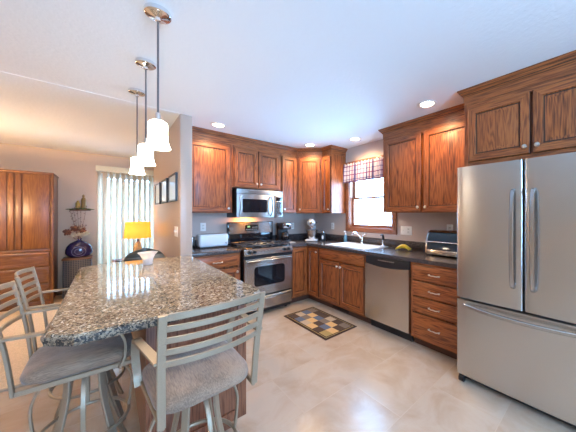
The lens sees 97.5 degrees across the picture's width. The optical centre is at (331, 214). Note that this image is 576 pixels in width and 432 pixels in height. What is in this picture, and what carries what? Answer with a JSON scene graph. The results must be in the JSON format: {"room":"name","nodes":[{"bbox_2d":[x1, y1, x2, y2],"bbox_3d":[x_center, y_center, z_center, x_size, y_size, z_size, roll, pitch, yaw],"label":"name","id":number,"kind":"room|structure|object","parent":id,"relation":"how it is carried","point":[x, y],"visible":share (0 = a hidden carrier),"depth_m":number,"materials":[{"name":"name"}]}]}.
{"room":"kitchen","nodes":[
{"label":"kitchen","id":0,"kind":"room"},
{"bbox_2d":[0,143,153,288],"bbox_3d":[-4.384,0.135,4.445,6.500,2.456,0.120,0,0,-42],"label":"wall","id":1,"kind":"structure","parent":0,"point":[76,172],"depth_m":4.26,"materials":[{"name":"beige paint"}]},
{"bbox_2d":[66,208,93,210],"bbox_3d":[-4.359,-0.094,4.323,0.351,0.055,0.094,0,0,-42],"label":"wall ledge","id":2,"kind":"object","parent":1,"relation":"attached to","point":[87,209],"visible":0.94,"depth_m":4.30,"materials":[{"name":"brown wood"}]},
{"bbox_2d":[75,200,80,207],"bbox_3d":[-4.385,-0.180,4.303,0.068,0.130,0.068,0,0,-42],"label":"figurine","id":3,"kind":"object","parent":2,"relation":"on","point":[77,204],"visible":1,"depth_m":4.28,"materials":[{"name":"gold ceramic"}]},
{"bbox_2d":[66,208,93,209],"bbox_3d":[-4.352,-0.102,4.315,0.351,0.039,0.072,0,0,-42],"label":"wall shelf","id":4,"kind":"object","parent":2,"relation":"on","point":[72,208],"depth_m":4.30,"materials":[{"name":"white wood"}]},
{"bbox_2d":[81,194,85,207],"bbox_3d":[-4.333,-0.232,4.350,0.068,0.235,0.068,0,0,-42],"label":"figurine","id":5,"kind":"object","parent":2,"relation":"on","point":[83,200],"visible":0.98,"depth_m":4.33,"materials":[{"name":"ceramic"}]},
{"bbox_2d":[96,165,153,264],"bbox_3d":[-3.550,0.231,5.020,1.750,2.205,0.129,0,0,-42],"label":"vertical blinds","id":6,"kind":"object","parent":1,"relation":"attached to","point":[105,169],"visible":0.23,"depth_m":4.65,"materials":[{"name":"beige plastic"}]},
{"bbox_2d":[101,173,153,263],"bbox_3d":[-3.667,0.303,5.083,1.580,2.120,0.050,0,0,-42],"label":"door","id":7,"kind":"structure","parent":1,"relation":"in","point":[101,173],"depth_m":4.67,"materials":[{"name":"white glass"}]},
{"bbox_2d":[108,180,148,262],"bbox_3d":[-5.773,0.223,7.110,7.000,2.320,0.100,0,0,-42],"label":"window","id":8,"kind":"structure","parent":0,"point":[108,180],"depth_m":7.01,"materials":[{"name":"beige"}]},
{"bbox_2d":[154,114,191,256],"bbox_3d":[-2.297,0.135,3.512,0.116,2.456,2.100,0,0,-42],"label":"wall partition","id":9,"kind":"structure","parent":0,"point":[178,159],"depth_m":2.84,"materials":[{"name":"beige paint"}]},
{"bbox_2d":[155,182,160,204],"bbox_3d":[-2.656,-0.314,3.807,0.022,0.315,0.440,0,0,-42],"label":"framed picture","id":10,"kind":"object","parent":9,"relation":"attached to","point":[158,185],"visible":0.96,"depth_m":3.75,"materials":[{"name":"black plastic"}]},
{"bbox_2d":[156,185,158,202],"bbox_3d":[-2.658,-0.314,3.806,0.002,0.273,0.398,0,0,-42],"label":"print","id":11,"kind":"object","parent":10,"relation":"attached to","point":[157,186],"depth_m":3.82,"materials":[{"name":"paper"}]},
{"bbox_2d":[161,178,167,203],"bbox_3d":[-2.268,-0.314,3.376,0.022,0.315,0.440,0,0,-42],"label":"framed picture","id":12,"kind":"object","parent":9,"relation":"attached to","point":[164,183],"visible":0.98,"depth_m":3.35,"materials":[{"name":"black plastic"}]},
{"bbox_2d":[162,180,165,201],"bbox_3d":[-2.270,-0.314,3.374,0.002,0.273,0.398,0,0,-42],"label":"print","id":13,"kind":"object","parent":12,"relation":"attached to","point":[163,181],"depth_m":3.35,"materials":[{"name":"paper"}]},
{"bbox_2d":[168,172,177,201],"bbox_3d":[-1.880,-0.314,2.945,0.022,0.315,0.440,0,0,-42],"label":"framed picture","id":14,"kind":"object","parent":9,"relation":"attached to","point":[172,179],"visible":1,"depth_m":2.89,"materials":[{"name":"grey glass"}]},
{"bbox_2d":[169,175,174,199],"bbox_3d":[-1.882,-0.314,2.943,0.002,0.273,0.398,0,0,-42],"label":"print","id":15,"kind":"object","parent":14,"relation":"attached to","point":[172,177],"depth_m":2.94,"materials":[{"name":"paper"}]},
{"bbox_2d":[174,226,177,236],"bbox_3d":[-1.778,0.193,2.835,0.018,0.116,0.164,0,0,-42],"label":"light switch","id":16,"kind":"object","parent":9,"relation":"attached to","point":[175,227],"visible":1,"depth_m":2.81,"materials":[{"name":"white plastic"}]},
{"bbox_2d":[192,213,313,245],"bbox_3d":[-1.218,0.135,4.093,2.264,2.456,0.120,0,0,-42],"label":"wall","id":17,"kind":"structure","parent":0,"point":[215,222],"depth_m":3.77,"materials":[{"name":"beige paint"}]},
{"bbox_2d":[200,223,205,230],"bbox_3d":[-1.798,0.173,3.484,0.072,0.116,0.009,0,0,-42],"label":"outlet","id":18,"kind":"object","parent":17,"relation":"attached to","point":[202,225],"visible":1,"depth_m":3.48,"materials":[{"name":"white plastic"}]},
{"bbox_2d":[192,137,231,212],"bbox_3d":[-1.679,-0.494,3.345,0.574,0.945,0.372,0,0,-42],"label":"upper cabinet","id":19,"kind":"object","parent":17,"relation":"attached to","point":[211,160],"visible":0.88,"depth_m":3.25,"materials":[{"name":"brown wood"}]},
{"bbox_2d":[232,145,279,190],"bbox_3d":[-1.184,-0.673,3.791,0.757,0.588,0.372,0,0,-42],"label":"upper cabinet","id":20,"kind":"object","parent":17,"relation":"attached to","point":[255,169],"visible":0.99,"depth_m":3.65,"materials":[{"name":"brown wood"}]},
{"bbox_2d":[227,188,282,217],"bbox_3d":[-1.144,-0.159,3.777,0.720,0.402,0.445,0,0,-42],"label":"microwave","id":21,"kind":"object","parent":20,"relation":"attached to","point":[246,203],"visible":1,"depth_m":3.60,"materials":[{"name":"silver metal"}]},
{"bbox_2d":[192,126,347,156],"bbox_3d":[-0.854,-1.030,3.758,2.340,0.125,0.510,0,0,-26],"label":"crown molding","id":22,"kind":"structure","parent":17,"relation":"attached to","point":[197,132],"depth_m":3.73,"materials":[{"name":"brown wood"}]},
{"bbox_2d":[280,154,296,212],"bbox_3d":[-0.788,-0.494,4.147,0.305,0.945,0.372,0,0,-42],"label":"upper cabinet","id":23,"kind":"object","parent":17,"relation":"attached to","point":[288,163],"visible":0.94,"depth_m":4.03,"materials":[{"name":"brown wood"}]},
{"bbox_2d":[0,0,575,157],"bbox_3d":[-1.542,-1.141,1.286,6.700,0.104,8.580,0,0,-42],"label":"ceiling","id":24,"kind":"structure","parent":0,"point":[291,73],"depth_m":1.79,"materials":[{"name":"white paint"}]},
{"bbox_2d":[128,87,144,174],"bbox_3d":[-1.720,-0.725,2.201,0.122,0.736,0.122,0,0,-42],"label":"pendant light","id":25,"kind":"object","parent":24,"relation":"hanging from","point":[135,169],"visible":0.81,"depth_m":2.19,"materials":[{"name":"white glass"}]},
{"bbox_2d":[135,57,155,165],"bbox_3d":[-1.335,-0.725,1.789,0.122,0.736,0.122,0,0,-42],"label":"pendant light","id":26,"kind":"object","parent":24,"relation":"hanging from","point":[145,155],"visible":0.9,"depth_m":1.77,"materials":[{"name":"white glass"}]},
{"bbox_2d":[144,2,170,150],"bbox_3d":[-0.937,-0.725,1.343,0.122,0.736,0.122,0,0,-42],"label":"pendant light","id":27,"kind":"object","parent":24,"relation":"hanging from","point":[157,139],"visible":1,"depth_m":1.32,"materials":[{"name":"white glass"}]},
{"bbox_2d":[210,122,225,127],"bbox_3d":[-1.385,-1.090,3.041,0.184,0.006,0.184,0,0,-42],"label":"recessed light","id":28,"kind":"object","parent":24,"relation":"in","point":[214,124],"visible":1,"depth_m":3.04,"materials":[{"name":"white plastic"}]},
{"bbox_2d":[304,143,315,146],"bbox_3d":[-0.344,-1.090,3.916,0.184,0.006,0.184,0,0,-42],"label":"recessed light","id":29,"kind":"object","parent":24,"relation":"in","point":[307,144],"visible":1,"depth_m":3.92,"materials":[{"name":"white"}]},
{"bbox_2d":[349,137,360,140],"bbox_3d":[0.337,-1.090,3.608,0.184,0.006,0.184,0,0,-42],"label":"recessed light","id":30,"kind":"object","parent":24,"relation":"in","point":[352,138],"visible":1,"depth_m":3.61,"materials":[{"name":"white"}]},
{"bbox_2d":[417,100,436,107],"bbox_3d":[0.941,-1.090,2.464,0.184,0.006,0.184,0,0,-42],"label":"recessed light","id":31,"kind":"object","parent":24,"relation":"in","point":[427,103],"visible":1,"depth_m":2.46,"materials":[{"name":"white"}]},
{"bbox_2d":[0,298,575,431],"bbox_3d":[-1.542,1.403,1.286,6.700,0.080,8.580,0,0,-42],"label":"floor","id":32,"kind":"structure","parent":0,"point":[366,377],"depth_m":1.89,"materials":[{"name":"tile"}]},
{"bbox_2d":[0,384,23,391],"bbox_3d":[-3.196,1.356,1.331,4.100,0.013,0.030,0,0,-42],"label":"trim","id":33,"kind":"structure","parent":32,"relation":"on","point":[18,385],"depth_m":1.94,"materials":[{"name":"beige wood"}]},
{"bbox_2d":[0,295,62,388],"bbox_3d":[-4.212,1.357,2.475,4.120,0.012,3.040,0,0,-42],"label":"floor","id":34,"kind":"structure","parent":32,"relation":"on","point":[17,349],"depth_m":2.63,"materials":[{"name":"beige tile"}]},
{"bbox_2d":[0,169,58,311],"bbox_3d":[-4.668,0.359,3.725,0.745,1.985,0.530,0,0,-42],"label":"armoire","id":35,"kind":"object","parent":34,"relation":"on","point":[28,199],"visible":0.98,"depth_m":3.62,"materials":[{"name":"brown wood"}]},
{"bbox_2d":[61,255,92,298],"bbox_3d":[-4.287,1.034,4.210,0.353,0.635,0.320,0,0,-42],"label":"chest","id":36,"kind":"object","parent":34,"relation":"on","point":[70,266],"visible":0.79,"depth_m":4.05,"materials":[{"name":"brown wood"}]},
{"bbox_2d":[62,206,92,256],"bbox_3d":[-4.287,0.281,4.209,0.203,0.865,0.361,0,0,45],"label":"vase","id":37,"kind":"object","parent":36,"relation":"on","point":[79,248],"visible":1,"depth_m":4.17,"materials":[{"name":"purple ceramic"}]},
{"bbox_2d":[122,248,165,261],"bbox_3d":[-2.378,0.874,3.135,0.470,0.955,0.687,0,0,-42],"label":"armchair","id":38,"kind":"object","parent":34,"relation":"on","point":[133,256],"visible":0.1,"depth_m":2.88,"materials":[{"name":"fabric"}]},
{"bbox_3d":[-3.183,1.036,3.992,0.500,0.630,0.500,0,0,-42],"label":"side table","id":39,"kind":"object","parent":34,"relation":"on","visible":0},
{"bbox_2d":[124,219,150,251],"bbox_3d":[-3.139,0.397,4.032,0.356,0.647,0.356,0,0,-42],"label":"table lamp","id":40,"kind":"object","parent":39,"relation":"on","point":[133,230],"visible":0.79,"depth_m":3.91,"materials":[{"name":"yellow fabric"}]},
{"bbox_2d":[0,280,132,431],"bbox_3d":[-1.338,0.846,1.274,0.503,1.028,0.460,0,0,-42],"label":"bar stool","id":41,"kind":"object","parent":32,"relation":"on","point":[67,364],"visible":0.85,"depth_m":1.21,"materials":[{"name":"beige fabric"}]},
{"bbox_2d":[14,266,125,431],"bbox_3d":[-1.651,0.846,1.619,0.503,1.028,0.460,0,0,-42],"label":"bar stool","id":42,"kind":"object","parent":32,"relation":"on","point":[112,380],"visible":0.34,"depth_m":1.56,"materials":[{"name":"grey metal"}]},
{"bbox_2d":[42,255,259,431],"bbox_3d":[-1.290,0.906,1.810,0.866,0.915,1.783,0,0,-42],"label":"kitchen island","id":43,"kind":"object","parent":32,"relation":"on","point":[107,300],"visible":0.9,"depth_m":1.41,"materials":[{"name":"stone"}]},
{"bbox_2d":[137,251,157,264],"bbox_3d":[-1.657,0.394,2.244,0.152,0.108,0.152,0,0,-42],"label":"bowl","id":44,"kind":"object","parent":43,"relation":"on","point":[147,257],"visible":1,"depth_m":2.21,"materials":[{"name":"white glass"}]},
{"bbox_2d":[131,291,264,431],"bbox_3d":[-0.584,0.846,1.114,0.460,1.028,0.503,0,0,-44],"label":"bar stool","id":45,"kind":"object","parent":32,"relation":"on","point":[189,375],"visible":1,"depth_m":1.02,"materials":[{"name":"grey metal"}]},
{"bbox_2d":[194,253,239,279],"bbox_3d":[-1.583,0.926,3.236,0.572,0.875,0.663,0,0,-42],"label":"base cabinet","id":46,"kind":"object","parent":32,"relation":"on","point":[229,264],"visible":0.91,"depth_m":3.09,"materials":[{"name":"brown wood"}]},
{"bbox_2d":[192,240,240,256],"bbox_3d":[-1.593,0.418,3.247,0.573,0.140,0.634,0,0,-42],"label":"countertop","id":47,"kind":"structure","parent":46,"relation":"on","point":[196,252],"depth_m":3.11,"materials":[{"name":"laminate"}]},
{"bbox_2d":[192,236,194,248],"bbox_3d":[-1.843,0.363,3.288,0.062,0.170,0.062,0,0,-42],"label":"canister","id":48,"kind":"object","parent":47,"relation":"on","point":[193,238],"visible":0.52,"depth_m":3.27,"materials":[{"name":"silver metal"}]},
{"bbox_2d":[197,233,227,248],"bbox_3d":[-1.619,0.354,3.413,0.390,0.187,0.184,0,0,-42],"label":"toaster","id":49,"kind":"object","parent":47,"relation":"on","point":[212,240],"visible":1,"depth_m":3.33,"materials":[{"name":"white plastic"}]},
{"bbox_2d":[227,221,292,314],"bbox_3d":[-1.052,0.738,3.664,0.730,1.250,0.695,0,0,-42],"label":"range","id":50,"kind":"object","parent":32,"relation":"on","point":[265,263],"visible":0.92,"depth_m":3.53,"materials":[{"name":"silver metal"}]},
{"bbox_2d":[228,242,290,249],"bbox_3d":[-1.060,0.458,3.673,0.730,0.019,0.595,0,0,-42],"label":"cooktop","id":51,"kind":"object","parent":50,"relation":"in","point":[282,245],"depth_m":3.51,"materials":[{"name":"black metal"}]},
{"bbox_2d":[291,246,323,303],"bbox_3d":[-0.381,0.926,4.162,0.925,0.875,0.895,0,0,-42],"label":"base cabinet","id":52,"kind":"object","parent":32,"relation":"on","point":[305,259],"visible":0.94,"depth_m":3.82,"materials":[{"name":"brown wood"}]},
{"bbox_2d":[273,233,456,268],"bbox_3d":[0.303,0.418,3.402,0.925,0.140,2.939,0,0,-42],"label":"countertop","id":53,"kind":"structure","parent":52,"relation":"on","point":[418,255],"depth_m":3.21,"materials":[{"name":"stone"}]},
{"bbox_2d":[277,222,291,241],"bbox_3d":[-0.776,0.290,4.105,0.170,0.315,0.234,0,0,-42],"label":"coffee maker","id":54,"kind":"object","parent":53,"relation":"on","point":[282,227],"visible":0.95,"depth_m":4.06,"materials":[{"name":"black plastic"}]},
{"bbox_2d":[304,218,318,240],"bbox_3d":[-0.336,0.257,4.277,0.256,0.381,0.327,0,0,3],"label":"stand mixer","id":55,"kind":"object","parent":53,"relation":"on","point":[311,233],"visible":1,"depth_m":4.16,"materials":[{"name":"white metal"}]},
{"bbox_2d":[304,229,318,238],"bbox_3d":[-0.338,0.334,4.247,0.223,0.156,0.223,0,0,-42],"label":"bowl","id":56,"kind":"object","parent":55,"relation":"on","point":[311,233],"depth_m":4.17,"materials":[{"name":"white metal"}]},
{"bbox_2d":[321,230,325,240],"bbox_3d":[-0.146,0.358,4.243,0.086,0.180,0.086,0,0,-42],"label":"jar","id":57,"kind":"object","parent":53,"relation":"on","point":[323,234],"visible":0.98,"depth_m":4.21,"materials":[{"name":"black glass"}]},
{"bbox_2d":[325,242,387,249],"bbox_3d":[0.342,0.461,3.573,0.490,0.045,0.770,0,0,-42],"label":"sink","id":58,"kind":"object","parent":53,"relation":"in","point":[353,245],"visible":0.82,"depth_m":3.56,"materials":[{"name":"white ceramic"}]},
{"bbox_2d":[351,232,365,243],"bbox_3d":[0.384,0.346,3.698,0.239,0.182,0.089,0,0,-20],"label":"faucet","id":59,"kind":"object","parent":53,"relation":"on","point":[361,237],"visible":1,"depth_m":3.71,"materials":[{"name":"silver metal"}]},
{"bbox_2d":[396,244,411,250],"bbox_3d":[0.898,0.406,3.095,0.196,0.070,0.101,0,0,34],"label":"banana bunch","id":60,"kind":"object","parent":53,"relation":"on","point":[408,248],"visible":1,"depth_m":3.06,"materials":[{"name":"yellow food"}]},
{"bbox_2d":[425,229,456,256],"bbox_3d":[1.289,0.310,2.675,0.333,0.276,0.460,0,0,-42],"label":"toaster oven","id":61,"kind":"object","parent":53,"relation":"on","point":[438,242],"visible":0.54,"depth_m":2.64,"materials":[{"name":"grey metal"}]},
{"bbox_2d":[284,307,356,339],"bbox_3d":[-0.171,1.358,3.183,0.500,0.008,0.870,0,0,-42],"label":"rug","id":62,"kind":"object","parent":32,"relation":"on","point":[322,324],"visible":1,"depth_m":3.13,"materials":[{"name":"multicoloured fabric"}]},
{"bbox_2d":[319,248,370,323],"bbox_3d":[0.322,0.926,3.578,0.662,0.875,0.908,0,0,-42],"label":"base cabinet","id":63,"kind":"object","parent":32,"relation":"on","point":[341,273],"visible":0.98,"depth_m":3.33,"materials":[{"name":"brown wood"}]},
{"bbox_2d":[365,255,412,341],"bbox_3d":[0.831,0.927,3.015,0.620,0.872,0.595,0,0,-42],"label":"dishwasher","id":64,"kind":"object","parent":32,"relation":"on","point":[387,280],"visible":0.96,"depth_m":2.78,"materials":[{"name":"silver metal"}]},
{"bbox_2d":[411,262,458,359],"bbox_3d":[1.207,0.926,2.593,0.663,0.875,0.526,0,0,-42],"label":"base cabinet","id":65,"kind":"object","parent":32,"relation":"on","point":[434,296],"visible":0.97,"depth_m":2.40,"materials":[{"name":"brown wood"}]},
{"bbox_2d":[457,152,575,427],"bbox_3d":[1.587,0.491,1.956,0.891,1.744,0.885,0,0,-42],"label":"refrigerator","id":66,"kind":"object","parent":32,"relation":"on","point":[516,219],"visible":1,"depth_m":1.73,"materials":[{"name":"grey metal"}]},
{"bbox_2d":[314,139,456,241],"bbox_3d":[0.919,0.135,3.500,0.120,2.456,8.380,0,0,-42],"label":"wall","id":67,"kind":"structure","parent":0,"point":[421,223],"depth_m":3.59,"materials":[{"name":"beige paint"}]},
{"bbox_2d":[297,156,321,212],"bbox_3d":[-0.361,-0.494,4.365,0.623,0.945,0.620,0,0,-42],"label":"upper cabinet","id":68,"kind":"object","parent":67,"relation":"attached to","point":[309,168],"visible":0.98,"depth_m":4.13,"materials":[{"name":"brown wood"}]},
{"bbox_2d":[322,154,345,212],"bbox_3d":[0.018,-0.494,4.131,0.372,0.945,0.230,0,0,-42],"label":"upper cabinet","id":69,"kind":"object","parent":67,"relation":"attached to","point":[333,187],"visible":1,"depth_m":4.04,"materials":[{"name":"brown wood"}]},
{"bbox_2d":[273,233,425,249],"bbox_3d":[0.303,0.398,3.402,0.925,0.100,2.939,0,0,-42],"label":"backsplash","id":70,"kind":"structure","parent":67,"relation":"attached to","point":[366,240],"depth_m":3.80,"materials":[{"name":"stone"}]},
{"bbox_2d":[346,155,396,234],"bbox_3d":[0.606,-0.292,3.824,0.132,1.140,0.980,0,0,-42],"label":"window","id":71,"kind":"structure","parent":67,"relation":"in","point":[351,226],"depth_m":3.99,"materials":[{"name":"brown wood"}]},
{"bbox_2d":[343,156,382,182],"bbox_3d":[0.511,-0.670,3.763,0.042,0.319,0.953,0,0,-42],"label":"valance","id":72,"kind":"object","parent":71,"relation":"hanging from","point":[368,169],"visible":0.84,"depth_m":3.81,"materials":[{"name":"fabric"}]},
{"bbox_2d":[401,226,411,234],"bbox_3d":[0.988,0.213,3.320,0.018,0.116,0.164,0,0,-42],"label":"outlet","id":73,"kind":"object","parent":67,"relation":"attached to","point":[405,230],"visible":1,"depth_m":3.32,"materials":[{"name":"white plastic"}]},
{"bbox_2d":[383,118,464,212],"bbox_3d":[1.127,-0.494,2.900,0.372,0.945,1.086,0,0,-42],"label":"upper cabinet","id":74,"kind":"object","parent":67,"relation":"attached to","point":[420,166],"visible":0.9,"depth_m":2.82,"materials":[{"name":"brown wood"}]},
{"bbox_2d":[447,224,452,229],"bbox_3d":[1.372,0.173,2.899,0.009,0.116,0.072,0,0,-42],"label":"outlet","id":75,"kind":"object","parent":67,"relation":"attached to","point":[449,226],"visible":0.55,"depth_m":2.90,"materials":[{"name":"white plastic"}]},
{"bbox_2d":[378,50,575,139],"bbox_3d":[1.325,-1.030,2.468,0.655,0.125,2.085,0,0,-42],"label":"crown molding","id":76,"kind":"structure","parent":67,"relation":"attached to","point":[564,64],"depth_m":2.03,"materials":[{"name":"brown wood"}]},
{"bbox_2d":[465,72,575,166],"bbox_3d":[1.702,-0.695,2.044,0.662,0.544,0.950,0,0,-42],"label":"upper cabinet","id":77,"kind":"object","parent":67,"relation":"attached to","point":[539,119],"visible":0.98,"depth_m":1.88,"materials":[{"name":"brown wood"}]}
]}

